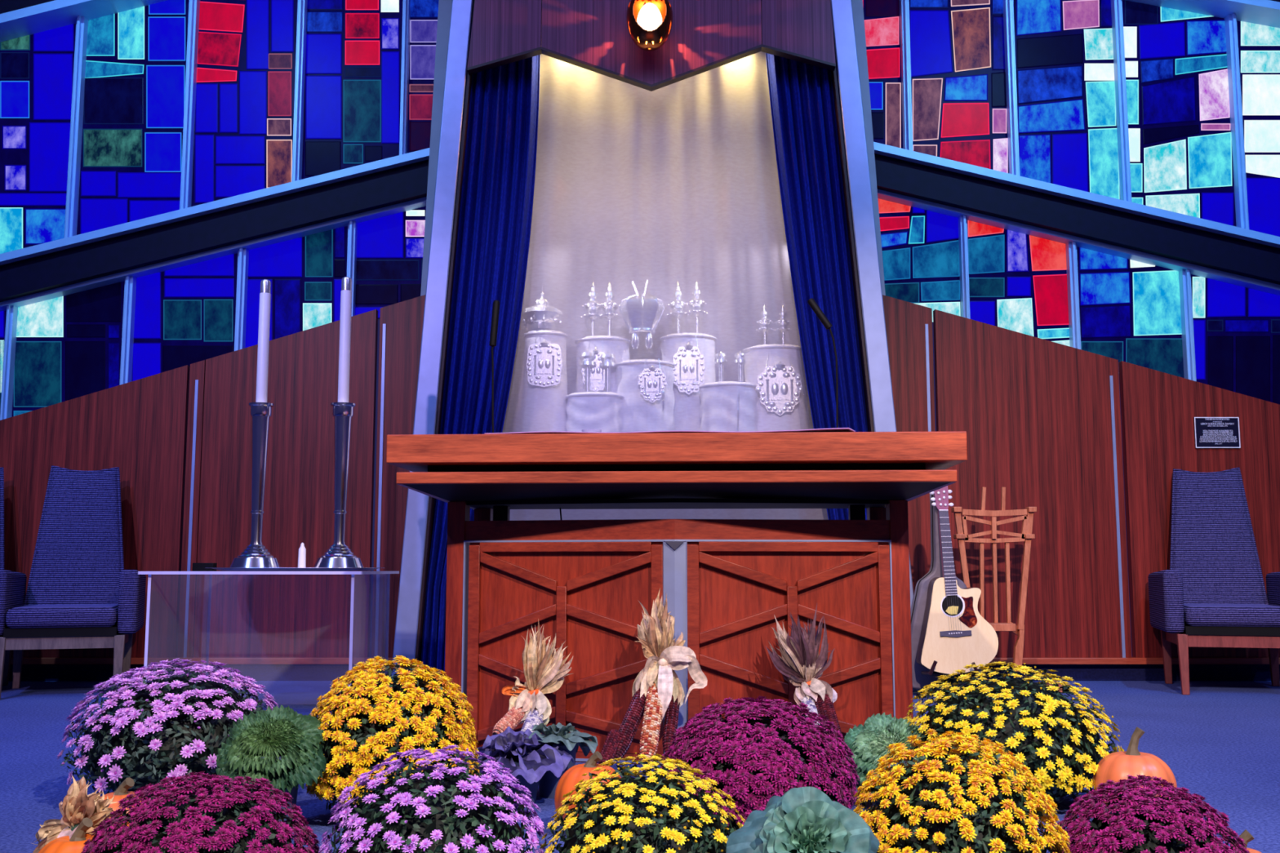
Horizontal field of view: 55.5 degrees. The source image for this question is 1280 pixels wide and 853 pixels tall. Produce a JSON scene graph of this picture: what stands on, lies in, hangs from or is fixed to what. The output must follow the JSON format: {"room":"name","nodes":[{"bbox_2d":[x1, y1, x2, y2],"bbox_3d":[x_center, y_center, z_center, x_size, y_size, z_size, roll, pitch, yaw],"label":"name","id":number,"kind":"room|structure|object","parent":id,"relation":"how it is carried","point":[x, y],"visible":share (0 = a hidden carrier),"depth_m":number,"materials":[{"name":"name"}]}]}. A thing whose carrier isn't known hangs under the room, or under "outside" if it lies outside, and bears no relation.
{"room":"house of worship","nodes":[
{"label":"house of worship","id":0,"kind":"room"},
{"bbox_2d":[0,294,425,657],"bbox_3d":[-2.381,0.259,6.942,2.583,2.145,0.050,0,-7,0],"label":"wall","id":1,"kind":"structure","parent":0,"point":[252,615],"depth_m":6.91,"materials":[{"name":"brown wood"}]},
{"bbox_2d":[183,379,198,657],"bbox_3d":[-2.541,0.529,6.897,0.017,1.599,0.036,0,-7,0],"label":"trim","id":2,"kind":"structure","parent":1,"relation":"attached to","point":[196,396],"depth_m":6.88,"materials":[{"name":"metal"}]},
{"bbox_2d":[8,664,391,680],"bbox_3d":[-3.268,1.379,6.836,4.294,0.095,0.060,0,-7,0],"label":"baseboard","id":3,"kind":"structure","parent":1,"relation":"attached to","point":[29,672],"depth_m":6.81,"materials":[{"name":"rubber"}]},
{"bbox_2d":[10,657,392,664],"bbox_3d":[-3.268,1.310,6.801,4.294,0.035,0.085,0,-7,0],"label":"trim","id":4,"kind":"structure","parent":1,"relation":"attached to","point":[25,660],"depth_m":6.76,"materials":[{"name":"brown wood"}]},
{"bbox_2d":[374,324,386,656],"bbox_3d":[-1.474,0.366,6.917,0.017,1.926,0.036,0,-7,0],"label":"trim","id":5,"kind":"structure","parent":1,"relation":"attached to","point":[384,325],"depth_m":6.90,"materials":[{"name":"metal"}]},
{"bbox_2d":[0,196,426,311],"bbox_3d":[-3.378,-0.911,7.628,4.446,1.187,0.140,0,-7,0],"label":"trim","id":6,"kind":"structure","parent":0,"point":[420,202],"depth_m":7.60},
{"bbox_2d":[0,305,17,420],"bbox_3d":[-3.927,-0.376,7.568,0.043,0.818,0.115,0,-7,0],"label":"trim","id":7,"kind":"structure","parent":6,"relation":"attached to","point":[7,384],"depth_m":7.54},
{"bbox_2d":[11,280,124,417],"bbox_3d":[-3.584,-0.483,7.616,0.765,0.986,0.025,0,-7,0],"label":"window","id":8,"kind":"structure","parent":6,"relation":"attached to","point":[68,347],"depth_m":7.61,"materials":[{"name":"blue glass"}]},
{"bbox_2d":[119,275,136,385],"bbox_3d":[-3.195,-0.580,7.592,0.051,0.787,0.115,0,-7,0],"label":"trim","id":9,"kind":"structure","parent":6,"relation":"attached to","point":[130,288],"depth_m":7.56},
{"bbox_2d":[132,253,237,381],"bbox_3d":[-2.866,-0.683,7.639,0.724,0.947,0.025,0,-7,0],"label":"window","id":10,"kind":"structure","parent":6,"relation":"attached to","point":[184,315],"depth_m":7.63,"materials":[{"name":"blue glass"}]},
{"bbox_2d":[244,226,347,347],"bbox_3d":[-2.167,-0.877,7.662,0.699,0.913,0.025,0,-7,0],"label":"window","id":11,"kind":"structure","parent":6,"relation":"attached to","point":[305,274],"depth_m":7.66,"materials":[{"name":"blue glass"}]},
{"bbox_2d":[355,206,426,319],"bbox_3d":[-1.482,-1.067,7.684,0.694,0.884,0.025,0,-7,0],"label":"window","id":12,"kind":"structure","parent":6,"relation":"attached to","point":[390,248],"depth_m":7.67,"materials":[{"name":"blue glass"}]},
{"bbox_2d":[0,159,429,302],"bbox_3d":[-3.362,-1.044,7.614,4.430,1.373,0.200,0,-7,0],"label":"beam","id":13,"kind":"structure","parent":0,"point":[396,185],"depth_m":7.53,"materials":[{"name":"metal"}]},
{"bbox_2d":[0,147,429,265],"bbox_3d":[-3.338,-1.168,7.598,4.393,1.178,0.260,0,-7,0],"label":"trim","id":14,"kind":"structure","parent":13,"relation":"attached to","point":[423,154],"depth_m":7.50,"materials":[{"name":"metal"}]},
{"bbox_2d":[0,23,75,253],"bbox_3d":[-3.993,-2.037,7.798,0.865,2.160,0.025,0,-7,0],"label":"window","id":15,"kind":"structure","parent":14,"relation":"attached to","point":[37,69],"depth_m":7.77,"materials":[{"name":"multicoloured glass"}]},
{"bbox_2d":[63,15,88,238],"bbox_3d":[-3.590,-2.105,7.771,0.051,1.985,0.115,0,-7,0],"label":"trim","id":16,"kind":"structure","parent":14,"relation":"attached to","point":[82,23],"depth_m":7.72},
{"bbox_2d":[0,0,167,42],"bbox_3d":[-4.006,-2.549,7.760,3.323,0.943,0.260,0,-7,0],"label":"trim","id":17,"kind":"structure","parent":16,"relation":"attached to","point":[29,20],"depth_m":7.73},
{"bbox_2d":[76,0,189,235],"bbox_3d":[-3.264,-2.128,7.809,0.823,1.976,0.025,0,-7,0],"label":"window","id":18,"kind":"structure","parent":14,"relation":"attached to","point":[135,88],"depth_m":7.78,"materials":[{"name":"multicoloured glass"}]},
{"bbox_2d":[179,0,199,209],"bbox_3d":[-2.873,-2.194,7.782,0.051,1.805,0.115,0,-7,0],"label":"trim","id":19,"kind":"structure","parent":14,"relation":"attached to","point":[187,164],"depth_m":7.73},
{"bbox_2d":[191,0,297,206],"bbox_3d":[-2.551,-2.219,7.820,0.774,1.794,0.025,0,-7,0],"label":"window","id":20,"kind":"structure","parent":14,"relation":"attached to","point":[246,69],"depth_m":7.80,"materials":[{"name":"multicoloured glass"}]},
{"bbox_2d":[291,0,307,182],"bbox_3d":[-2.177,-2.282,7.792,0.047,1.629,0.115,0,-7,0],"label":"trim","id":21,"kind":"structure","parent":14,"relation":"attached to","point":[300,77],"depth_m":7.74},
{"bbox_2d":[301,0,402,179],"bbox_3d":[-1.861,-2.307,7.830,0.728,1.618,0.025,0,-7,0],"label":"window","id":22,"kind":"structure","parent":14,"relation":"attached to","point":[353,51],"depth_m":7.81,"materials":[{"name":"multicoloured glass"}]},
{"bbox_2d":[399,0,410,155],"bbox_3d":[-1.505,-2.366,7.802,0.040,1.459,0.115,0,-7,0],"label":"trim","id":23,"kind":"structure","parent":14,"relation":"attached to","point":[406,3],"depth_m":7.75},
{"bbox_2d":[407,0,439,153],"bbox_3d":[-1.345,-2.392,7.840,0.386,1.446,0.025,0,-7,0],"label":"window","id":24,"kind":"structure","parent":14,"relation":"attached to","point":[424,13],"depth_m":7.82,"materials":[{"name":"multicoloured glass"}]},
{"bbox_2d":[234,247,248,351],"bbox_3d":[-2.494,-0.774,7.615,0.051,0.757,0.115,0,-7,0],"label":"trim","id":25,"kind":"structure","parent":13,"relation":"attached to","point":[243,253],"depth_m":7.58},
{"bbox_2d":[346,220,357,316],"bbox_3d":[-1.811,-0.964,7.637,0.047,0.728,0.115,0,-7,0],"label":"trim","id":26,"kind":"structure","parent":13,"relation":"attached to","point":[352,225],"depth_m":7.62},
{"bbox_2d":[0,679,1279,852],"bbox_3d":[0.000,1.321,5.206,14.000,0.170,5.150,0,-7,0],"label":"floor","id":27,"kind":"structure","parent":0,"point":[1220,741],"depth_m":4.33,"materials":[{"name":"blue carpet"}]},
{"bbox_2d":[0,466,26,685],"bbox_3d":[-3.616,0.770,6.317,0.684,1.185,0.797,2,-7,-15],"label":"armchair","id":28,"kind":"object","parent":27,"relation":"on","point":[8,652],"visible":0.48,"depth_m":6.64,"materials":[{"name":"fabric"}]},
{"bbox_2d":[0,465,146,699],"bbox_3d":[-2.944,0.769,6.309,0.684,1.185,0.797,2,-7,-19],"label":"armchair","id":29,"kind":"object","parent":27,"relation":"on","point":[80,593],"visible":0.96,"depth_m":6.47,"materials":[{"name":"fabric"}]},
{"bbox_2d":[5,604,118,628],"bbox_3d":[-2.907,0.962,6.178,0.490,0.100,0.570,2,-7,-19],"label":"seat cushion","id":30,"kind":"object","parent":29,"relation":"on","point":[17,615],"depth_m":5.93,"materials":[{"name":"fabric"}]},
{"bbox_2d":[57,657,279,801],"bbox_3d":[-1.249,0.819,3.280,0.577,0.378,0.536,1,-7,-10],"label":"chrysanthemum","id":31,"kind":"object","parent":27,"relation":"on","point":[148,732],"visible":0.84,"depth_m":3.11,"materials":[{"name":"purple plant"}]},
{"bbox_2d":[137,571,399,686],"bbox_3d":[-1.569,0.931,5.236,0.900,0.612,0.764,0,-7,0],"label":"table","id":32,"kind":"object","parent":27,"relation":"on","point":[149,573],"visible":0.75,"depth_m":4.89,"materials":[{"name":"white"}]},
{"bbox_2d":[204,567,381,571],"bbox_3d":[-1.485,0.618,5.264,0.725,0.014,0.500,0,-7,0],"label":"tray","id":33,"kind":"object","parent":32,"relation":"on","point":[223,569],"visible":1,"depth_m":5.05,"materials":[{"name":"metal"}]},
{"bbox_2d":[230,402,280,567],"bbox_3d":[-1.665,0.260,5.306,0.218,0.730,0.218,0,-7,0],"label":"candlestick","id":34,"kind":"object","parent":33,"relation":"on","point":[255,554],"visible":0.9,"depth_m":5.28,"materials":[{"name":"silver metal"}]},
{"bbox_2d":[255,279,271,402],"bbox_3d":[-1.665,-0.377,5.381,0.048,0.558,0.048,0,-7,0],"label":"candle","id":35,"kind":"object","parent":34,"relation":"on","point":[265,284],"visible":0.95,"depth_m":5.36,"materials":[{"name":"wax"}]},
{"bbox_2d":[313,402,363,567],"bbox_3d":[-1.306,0.260,5.306,0.218,0.730,0.218,0,-7,0],"label":"candlestick","id":36,"kind":"object","parent":33,"relation":"on","point":[339,554],"visible":0.93,"depth_m":5.28,"materials":[{"name":"silver metal"}]},
{"bbox_2d":[337,276,351,402],"bbox_3d":[-1.306,-0.383,5.381,0.048,0.569,0.048,0,-7,0],"label":"candle","id":37,"kind":"object","parent":36,"relation":"on","point":[346,282],"visible":0.95,"depth_m":5.36,"materials":[{"name":"wax"}]},
{"bbox_2d":[215,704,326,828],"bbox_3d":[-0.881,0.825,2.932,0.262,0.286,0.223,0,-7,0],"label":"kale","id":38,"kind":"object","parent":27,"relation":"on","point":[282,746],"visible":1,"depth_m":2.89,"materials":[{"name":"green plant"}]},
{"bbox_2d":[305,655,479,815],"bbox_3d":[-0.630,0.784,3.080,0.450,0.401,0.422,1,-7,-11],"label":"chrysanthemum","id":39,"kind":"object","parent":27,"relation":"on","point":[384,716],"visible":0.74,"depth_m":2.96,"materials":[{"name":"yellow plant"}]},
{"bbox_2d":[499,760,539,806],"bbox_3d":[-0.339,0.951,3.261,0.153,0.112,0.153,0,-7,0],"label":"pot","id":40,"kind":"object","parent":27,"relation":"on","point":[533,788],"depth_m":3.20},
{"bbox_2d":[473,726,573,806],"bbox_3d":[-0.327,0.910,3.264,0.298,0.193,0.296,0,-7,0],"label":"cabbage","id":41,"kind":"object","parent":27,"relation":"on","point":[527,759],"visible":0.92,"depth_m":3.22,"materials":[{"name":"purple plant"}]},
{"bbox_2d":[492,618,573,735],"bbox_3d":[-0.328,0.788,3.773,0.242,0.379,0.187,0,-7,0],"label":"bundle","id":42,"kind":"object","parent":27,"relation":"on","point":[544,672],"visible":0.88,"depth_m":3.80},
{"bbox_2d":[538,742,577,798],"bbox_3d":[-0.232,0.948,3.362,0.116,0.142,0.116,0,-7,0],"label":"pot","id":43,"kind":"object","parent":27,"relation":"on","point":[548,784],"depth_m":3.32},
{"bbox_2d":[528,722,597,798],"bbox_3d":[-0.236,0.919,3.366,0.230,0.200,0.202,2,-7,-16],"label":"cabbage","id":44,"kind":"object","parent":27,"relation":"on","point":[558,733],"visible":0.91,"depth_m":3.33,"materials":[{"name":"green plant"}]},
{"bbox_2d":[554,751,621,822],"bbox_3d":[-0.117,0.861,2.869,0.169,0.186,0.169,0,-7,0],"label":"pumpkin","id":45,"kind":"object","parent":27,"relation":"on","point":[571,778],"visible":0.34,"depth_m":2.83,"materials":[{"name":"orange plant"}]},
{"bbox_2d":[391,0,921,692],"bbox_3d":[0.091,-1.101,6.818,2.953,5.018,0.894,0,-7,0],"label":"ark","id":46,"kind":"object","parent":27,"relation":"on","point":[659,166],"visible":0.44,"depth_m":7.18,"materials":[{"name":"metal"}]},
{"bbox_2d":[418,29,540,684],"bbox_3d":[-0.876,-0.433,6.475,0.653,3.566,0.072,0,-7,0],"label":"drape","id":47,"kind":"object","parent":46,"relation":"hanging from","point":[498,184],"visible":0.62,"depth_m":6.52,"materials":[{"name":"blue fabric"}]},
{"bbox_2d":[520,291,568,431],"bbox_3d":[-0.536,-0.244,6.854,0.311,1.063,0.256,0,-7,0],"label":"scroll","id":48,"kind":"object","parent":46,"relation":"on","point":[544,404],"visible":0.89,"depth_m":6.77,"materials":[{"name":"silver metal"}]},
{"bbox_2d":[564,350,622,432],"bbox_3d":[-0.253,-0.075,6.785,0.336,0.712,0.255,0,-7,3],"label":"scroll","id":49,"kind":"object","parent":46,"relation":"on","point":[587,411],"visible":0.51,"depth_m":6.70,"materials":[{"name":"fabric"}]},
{"bbox_2d":[574,281,631,392],"bbox_3d":[-0.213,-0.272,6.929,0.325,1.137,0.283,0,-7,0],"label":"scroll","id":50,"kind":"object","parent":46,"relation":"on","point":[599,345],"visible":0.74,"depth_m":6.89,"materials":[{"name":"silver metal"}]},
{"bbox_2d":[615,280,675,431],"bbox_3d":[0.022,-0.275,6.842,0.340,1.123,0.296,-3,-7,21],"label":"scroll","id":51,"kind":"object","parent":46,"relation":"on","point":[641,383],"visible":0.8,"depth_m":6.75,"materials":[{"name":"white fabric"}]},
{"bbox_2d":[626,0,672,51],"bbox_3d":[0.050,-2.530,6.359,0.242,1.161,0.242,-5,-8,37],"label":"light","id":52,"kind":"object","parent":46,"relation":"hanging from","point":[651,21],"visible":1,"depth_m":6.27,"materials":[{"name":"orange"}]},
{"bbox_2d":[660,280,716,431],"bbox_3d":[0.282,-0.275,6.972,0.325,1.154,0.289,1,-7,-11],"label":"scroll","id":53,"kind":"object","parent":46,"relation":"on","point":[692,354],"visible":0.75,"depth_m":6.88,"materials":[{"name":"white fabric"}]},
{"bbox_2d":[698,351,758,431],"bbox_3d":[0.496,-0.073,6.765,0.337,0.703,0.258,0,-7,3],"label":"scroll","id":54,"kind":"object","parent":46,"relation":"on","point":[718,406],"visible":0.56,"depth_m":6.67,"materials":[{"name":"white fabric"}]},
{"bbox_2d":[742,303,808,431],"bbox_3d":[0.762,-0.208,6.864,0.388,0.994,0.335,-1,-7,12],"label":"scroll","id":55,"kind":"object","parent":46,"relation":"on","point":[777,371],"visible":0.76,"depth_m":6.76,"materials":[{"name":"white fabric"}]},
{"bbox_2d":[765,53,867,519],"bbox_3d":[1.028,-0.433,6.475,0.677,3.566,0.073,0,-7,0],"label":"drape","id":56,"kind":"object","parent":46,"relation":"hanging from","point":[802,108],"visible":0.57,"depth_m":6.54,"materials":[{"name":"blue fabric"}]},
{"bbox_2d":[613,588,707,764],"bbox_3d":[0.058,0.745,3.677,0.223,0.509,0.270,-3,-7,25],"label":"bundle","id":57,"kind":"object","parent":27,"relation":"on","point":[658,692],"visible":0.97,"depth_m":3.71,"materials":[{"name":"plant"}]},
{"bbox_2d":[386,431,967,764],"bbox_3d":[0.132,0.602,4.283,1.824,1.048,1.050,0,-7,3],"label":"table","id":58,"kind":"object","parent":27,"relation":"on","point":[584,581],"visible":0.7,"depth_m":3.97,"materials":[{"name":"brown wood"}]},
{"bbox_2d":[488,300,499,432],"bbox_3d":[-0.517,-0.190,4.301,0.036,0.521,0.025,0,-7,0],"label":"gooseneck microphone","id":59,"kind":"object","parent":58,"relation":"on","point":[495,308],"visible":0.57,"depth_m":4.31,"materials":[{"name":"black metal"}]},
{"bbox_2d":[484,427,855,434],"bbox_3d":[0.103,0.043,4.085,1.171,0.014,0.500,0,-7,3],"label":"table runner","id":60,"kind":"object","parent":58,"relation":"on","point":[836,429],"visible":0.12,"depth_m":3.85,"materials":[{"name":"fabric"}]},
{"bbox_2d":[807,297,838,427],"bbox_3d":[0.651,-0.194,4.302,0.109,0.530,0.025,0,-7,0],"label":"gooseneck microphone","id":61,"kind":"object","parent":60,"relation":"on","point":[816,309],"visible":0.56,"depth_m":4.31,"materials":[{"name":"black metal"}]},
{"bbox_2d":[660,695,859,834],"bbox_3d":[0.297,0.838,3.021,0.492,0.321,0.458,1,-7,-9],"label":"chrysanthemum","id":62,"kind":"object","parent":27,"relation":"on","point":[754,758],"visible":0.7,"depth_m":2.89,"materials":[{"name":"purple plant"}]},
{"bbox_2d":[765,604,842,752],"bbox_3d":[0.503,0.783,3.724,0.224,0.476,0.279,0,-7,0],"label":"bundle","id":63,"kind":"object","parent":27,"relation":"on","point":[800,664],"visible":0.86,"depth_m":3.80,"materials":[{"name":"plant"}]},
{"bbox_2d":[844,712,928,807],"bbox_3d":[0.668,0.883,3.222,0.249,0.238,0.196,0,-7,0],"label":"kale","id":64,"kind":"object","parent":27,"relation":"on","point":[868,743],"visible":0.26,"depth_m":3.21,"materials":[{"name":"green plant"}]},
{"bbox_2d":[910,488,982,690],"bbox_3d":[1.515,0.797,6.129,0.401,1.037,0.120,0,-7,0],"label":"guitar case","id":65,"kind":"object","parent":27,"relation":"on","point":[919,681],"visible":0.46,"depth_m":6.07,"materials":[{"name":"plastic"}]},
{"bbox_2d":[916,660,979,698],"bbox_3d":[1.519,1.219,5.881,0.325,0.186,0.326,6,-9,-40],"label":"guitar stand","id":66,"kind":"object","parent":27,"relation":"on","point":[931,672],"visible":0.51,"depth_m":5.88,"materials":[{"name":"black metal"}]},
{"bbox_2d":[915,485,998,674],"bbox_3d":[1.545,0.747,5.988,0.383,0.919,0.181,0,-7,0],"label":"acoustic guitar","id":67,"kind":"object","parent":66,"relation":"on","point":[954,634],"visible":0.98,"depth_m":5.92,"materials":[{"name":"brown wood"}]},
{"bbox_2d":[951,487,1071,692],"bbox_3d":[1.919,0.839,6.356,0.525,1.053,0.320,0,-7,0],"label":"wooden chair","id":68,"kind":"object","parent":27,"relation":"on","point":[962,535],"visible":0.77,"depth_m":6.41,"materials":[{"name":"brown wood"}]},
{"bbox_2d":[903,661,1124,805],"bbox_3d":[0.992,0.823,3.285,0.593,0.372,0.547,-1,-7,10],"label":"chrysanthemum","id":69,"kind":"object","parent":27,"relation":"on","point":[1045,731],"visible":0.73,"depth_m":3.12,"materials":[{"name":"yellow plant"}]},
{"bbox_2d":[1093,726,1177,805],"bbox_3d":[1.235,0.864,3.040,0.195,0.221,0.194,0,-7,0],"label":"pumpkin","id":70,"kind":"object","parent":27,"relation":"on","point":[1113,766],"visible":0.56,"depth_m":3.00,"materials":[{"name":"orange plant"}]},
{"bbox_2d":[1147,466,1279,694],"bbox_3d":[3.078,0.781,6.415,0.684,1.185,0.797,-2,-7,16],"label":"armchair","id":71,"kind":"object","parent":27,"relation":"on","point":[1212,593],"visible":1,"depth_m":6.59,"materials":[{"name":"fabric"}]},
{"bbox_2d":[1183,604,1279,626],"bbox_3d":[3.046,0.975,6.282,0.490,0.100,0.570,-2,-7,16],"label":"seat cushion","id":72,"kind":"object","parent":71,"relation":"on","point":[1194,615],"depth_m":6.03,"materials":[{"name":"fabric"}]},
{"bbox_2d":[872,760,906,807],"bbox_3d":[0.665,0.940,3.212,0.131,0.123,0.131,0,-7,0],"label":"flowers","id":73,"kind":"object","parent":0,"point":[874,766],"depth_m":3.16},
{"bbox_2d":[874,153,1279,284],"bbox_3d":[3.518,-1.105,7.621,4.445,1.323,0.200,0,-7,0],"label":"beam","id":74,"kind":"structure","parent":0,"point":[1231,255],"depth_m":7.54,"materials":[{"name":"metal"}]},
{"bbox_2d":[873,142,1279,248],"bbox_3d":[3.494,-1.231,7.606,4.410,1.122,0.260,0,-7,0],"label":"trim","id":75,"kind":"structure","parent":74,"relation":"attached to","point":[879,148],"depth_m":7.51,"materials":[{"name":"metal"}]},
{"bbox_2d":[898,0,913,151],"bbox_3d":[1.704,-2.397,7.806,0.051,1.396,0.115,0,-7,0],"label":"trim","id":76,"kind":"structure","parent":75,"relation":"attached to","point":[904,28],"depth_m":7.75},
{"bbox_2d":[862,0,902,148],"bbox_3d":[1.517,-2.423,7.844,0.450,1.383,0.025,0,-7,0],"label":"window","id":77,"kind":"structure","parent":76,"relation":"attached to","point":[881,17],"depth_m":7.82,"materials":[{"name":"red glass"}]},
{"bbox_2d":[909,0,1008,173],"bbox_3d":[2.062,-2.343,7.834,0.727,1.545,0.025,0,-7,0],"label":"window","id":78,"kind":"structure","parent":75,"relation":"attached to","point":[957,48],"depth_m":7.81,"materials":[{"name":"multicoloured glass"}]},
{"bbox_2d":[1002,0,1019,175],"bbox_3d":[2.374,-2.317,7.796,0.051,1.557,0.115,0,-7,0],"label":"trim","id":79,"kind":"structure","parent":75,"relation":"attached to","point":[1008,6],"depth_m":7.75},
{"bbox_2d":[1013,0,1119,199],"bbox_3d":[2.752,-2.259,7.824,0.780,1.713,0.025,0,-7,0],"label":"window","id":80,"kind":"structure","parent":75,"relation":"attached to","point":[1065,85],"depth_m":7.80,"materials":[{"name":"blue glass"}]},
{"bbox_2d":[1111,0,1132,202],"bbox_3d":[3.073,-2.235,7.786,0.051,1.724,0.115,0,-7,0],"label":"trim","id":81,"kind":"structure","parent":75,"relation":"attached to","point":[1122,119],"depth_m":7.74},
{"bbox_2d":[1124,0,1279,27],"bbox_3d":[4.333,-2.569,7.763,3.019,0.627,0.260,0,-7,0],"label":"trim","id":82,"kind":"structure","parent":81,"relation":"attached to","point":[1264,12],"depth_m":7.76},
{"bbox_2d":[1122,0,1236,226],"bbox_3d":[3.471,-2.172,7.814,0.833,1.888,0.025,0,-7,0],"label":"window","id":83,"kind":"structure","parent":75,"relation":"attached to","point":[1177,82],"depth_m":7.79,"materials":[{"name":"multicoloured glass"}]},
{"bbox_2d":[1224,13,1248,229],"bbox_3d":[3.802,-2.148,7.776,0.051,1.898,0.115,0,-7,0],"label":"trim","id":84,"kind":"structure","parent":75,"relation":"attached to","point":[1230,20],"depth_m":7.72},
{"bbox_2d":[1236,20,1279,236],"bbox_3d":[4.134,-1.974,7.791,0.716,1.778,0.025,0,-7,0],"label":"window","id":85,"kind":"structure","parent":75,"relation":"attached to","point":[1259,45],"depth_m":7.78,"materials":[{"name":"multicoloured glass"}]},
{"bbox_2d":[877,189,1279,295],"bbox_3d":[3.535,-0.971,7.635,4.461,1.167,0.140,0,-7,0],"label":"trim","id":86,"kind":"structure","parent":0,"point":[1166,263],"depth_m":7.61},
{"bbox_2d":[878,198,960,323],"bbox_3d":[1.669,-1.074,7.685,0.794,0.961,0.025,0,-7,0],"label":"window","id":87,"kind":"structure","parent":86,"relation":"attached to","point":[920,247],"depth_m":7.67,"materials":[{"name":"multicoloured glass"}]},
{"bbox_2d":[957,214,970,319],"bbox_3d":[2.035,-0.962,7.637,0.043,0.782,0.115,0,-7,0],"label":"trim","id":88,"kind":"structure","parent":86,"relation":"attached to","point":[962,220],"depth_m":7.61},
{"bbox_2d":[967,220,1070,346],"bbox_3d":[2.397,-0.880,7.663,0.711,0.956,0.025,0,-7,0],"label":"window","id":89,"kind":"structure","parent":86,"relation":"attached to","point":[1018,281],"depth_m":7.65,"materials":[{"name":"multicoloured glass"}]},
{"bbox_2d":[1065,241,1080,349],"bbox_3d":[2.714,-0.781,7.616,0.051,0.800,0.115,0,-7,0],"label":"trim","id":90,"kind":"structure","parent":86,"relation":"attached to","point":[1072,273],"depth_m":7.59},
{"bbox_2d":[1076,247,1184,377],"bbox_3d":[3.096,-0.695,7.641,0.744,0.981,0.025,0,-7,0],"label":"window","id":91,"kind":"structure","parent":86,"relation":"attached to","point":[1130,309],"depth_m":7.63,"materials":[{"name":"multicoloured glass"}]},
{"bbox_2d":[1178,268,1196,381],"bbox_3d":[3.419,-0.594,7.594,0.051,0.819,0.115,0,-7,0],"label":"trim","id":92,"kind":"structure","parent":86,"relation":"attached to","point":[1184,275],"depth_m":7.57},
{"bbox_2d":[1191,274,1279,404],"bbox_3d":[3.893,-0.481,7.616,0.920,1.046,0.025,0,-7,0],"label":"window","id":93,"kind":"structure","parent":86,"relation":"attached to","point":[1237,328],"depth_m":7.61,"materials":[{"name":"blue glass"}]},
{"bbox_2d":[882,294,1279,657],"bbox_3d":[2.570,0.262,6.942,2.620,2.139,0.050,0,-7,0],"label":"wall","id":94,"kind":"structure","parent":0,"point":[1034,413],"depth_m":6.92,"materials":[{"name":"brown wood"}]},
{"bbox_2d":[1109,375,1125,657],"bbox_3d":[2.703,0.516,6.899,0.017,1.624,0.036,0,-7,0],"label":"trim","id":95,"kind":"structure","parent":94,"relation":"attached to","point":[1111,384],"depth_m":6.88,"materials":[{"name":"metal"}]},
{"bbox_2d":[982,664,1279,680],"bbox_3d":[3.432,1.379,6.836,4.271,0.095,0.060,0,-7,0],"label":"baseboard","id":96,"kind":"structure","parent":94,"relation":"attached to","point":[1077,672],"depth_m":6.81,"materials":[{"name":"rubber"}]},
{"bbox_2d":[989,657,1279,664],"bbox_3d":[3.432,1.310,6.801,4.271,0.035,0.085,0,-7,0],"label":"trim","id":97,"kind":"structure","parent":94,"relation":"attached to","point":[1133,660],"depth_m":6.76,"materials":[{"name":"brown wood"}]},
{"bbox_2d":[1193,417,1240,448],"bbox_3d":[3.291,0.035,6.937,0.254,0.176,0.013,0,-7,0],"label":"wall plaque","id":98,"kind":"object","parent":94,"relation":"attached to","point":[1209,432],"visible":1,"depth_m":6.93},
{"bbox_3d":[0.000,0.854,-0.226,14.000,0.170,5.750,0,-7,0],"label":"floor","id":99,"kind":"structure","parent":0,"visible":0},
{"bbox_2d":[38,817,110,852],"bbox_3d":[-1.141,0.934,2.458,0.196,0.278,0.200,0,-7,0],"label":"pumpkin","id":100,"kind":"object","parent":99,"relation":"on","point":[64,844],"visible":0.73,"depth_m":2.44,"materials":[{"name":"orange plant"}]},
{"bbox_2d":[31,775,117,852],"bbox_3d":[-1.176,0.830,2.491,0.200,0.221,0.157,0,-7,0],"label":"bundle","id":101,"kind":"object","parent":100,"relation":"on","point":[77,805],"visible":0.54,"depth_m":2.50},
{"bbox_2d":[80,770,319,852],"bbox_3d":[-0.881,0.890,2.434,0.473,0.381,0.456,5,-8,-35],"label":"chrysanthemum","id":102,"kind":"object","parent":99,"relation":"on","point":[220,821],"visible":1,"depth_m":2.36,"materials":[{"name":"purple plant"}]},
{"bbox_2d":[318,744,546,852],"bbox_3d":[-0.413,0.859,2.417,0.456,0.438,0.431,2,-7,-20],"label":"chrysanthemum","id":103,"kind":"object","parent":99,"relation":"on","point":[448,809],"visible":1,"depth_m":2.33,"materials":[{"name":"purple plant"}]},
{"bbox_2d":[538,752,745,852],"bbox_3d":[0.010,0.862,2.395,0.419,0.427,0.401,-4,-8,29],"label":"chrysanthemum","id":104,"kind":"object","parent":99,"relation":"on","point":[627,814],"visible":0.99,"depth_m":2.32,"materials":[{"name":"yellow plant"}]},
{"bbox_2d":[726,786,879,852],"bbox_3d":[0.302,0.863,2.236,0.286,0.388,0.215,0,-7,0],"label":"cabbage","id":105,"kind":"object","parent":99,"relation":"on","point":[804,820],"visible":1,"depth_m":2.22,"materials":[{"name":"green plant"}]},
{"bbox_2d":[853,728,1071,852],"bbox_3d":[0.626,0.843,2.420,0.439,0.471,0.413,3,-7,-22],"label":"chrysanthemum","id":106,"kind":"object","parent":99,"relation":"on","point":[956,802],"visible":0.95,"depth_m":2.33,"materials":[{"name":"yellow plant"}]},
{"bbox_2d":[1046,774,1249,852],"bbox_3d":[1.020,0.892,2.431,0.392,0.375,0.384,5,-8,-35],"label":"chrysanthemum","id":107,"kind":"object","parent":99,"relation":"on","point":[1133,822],"visible":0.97,"depth_m":2.36,"materials":[{"name":"purple plant"}]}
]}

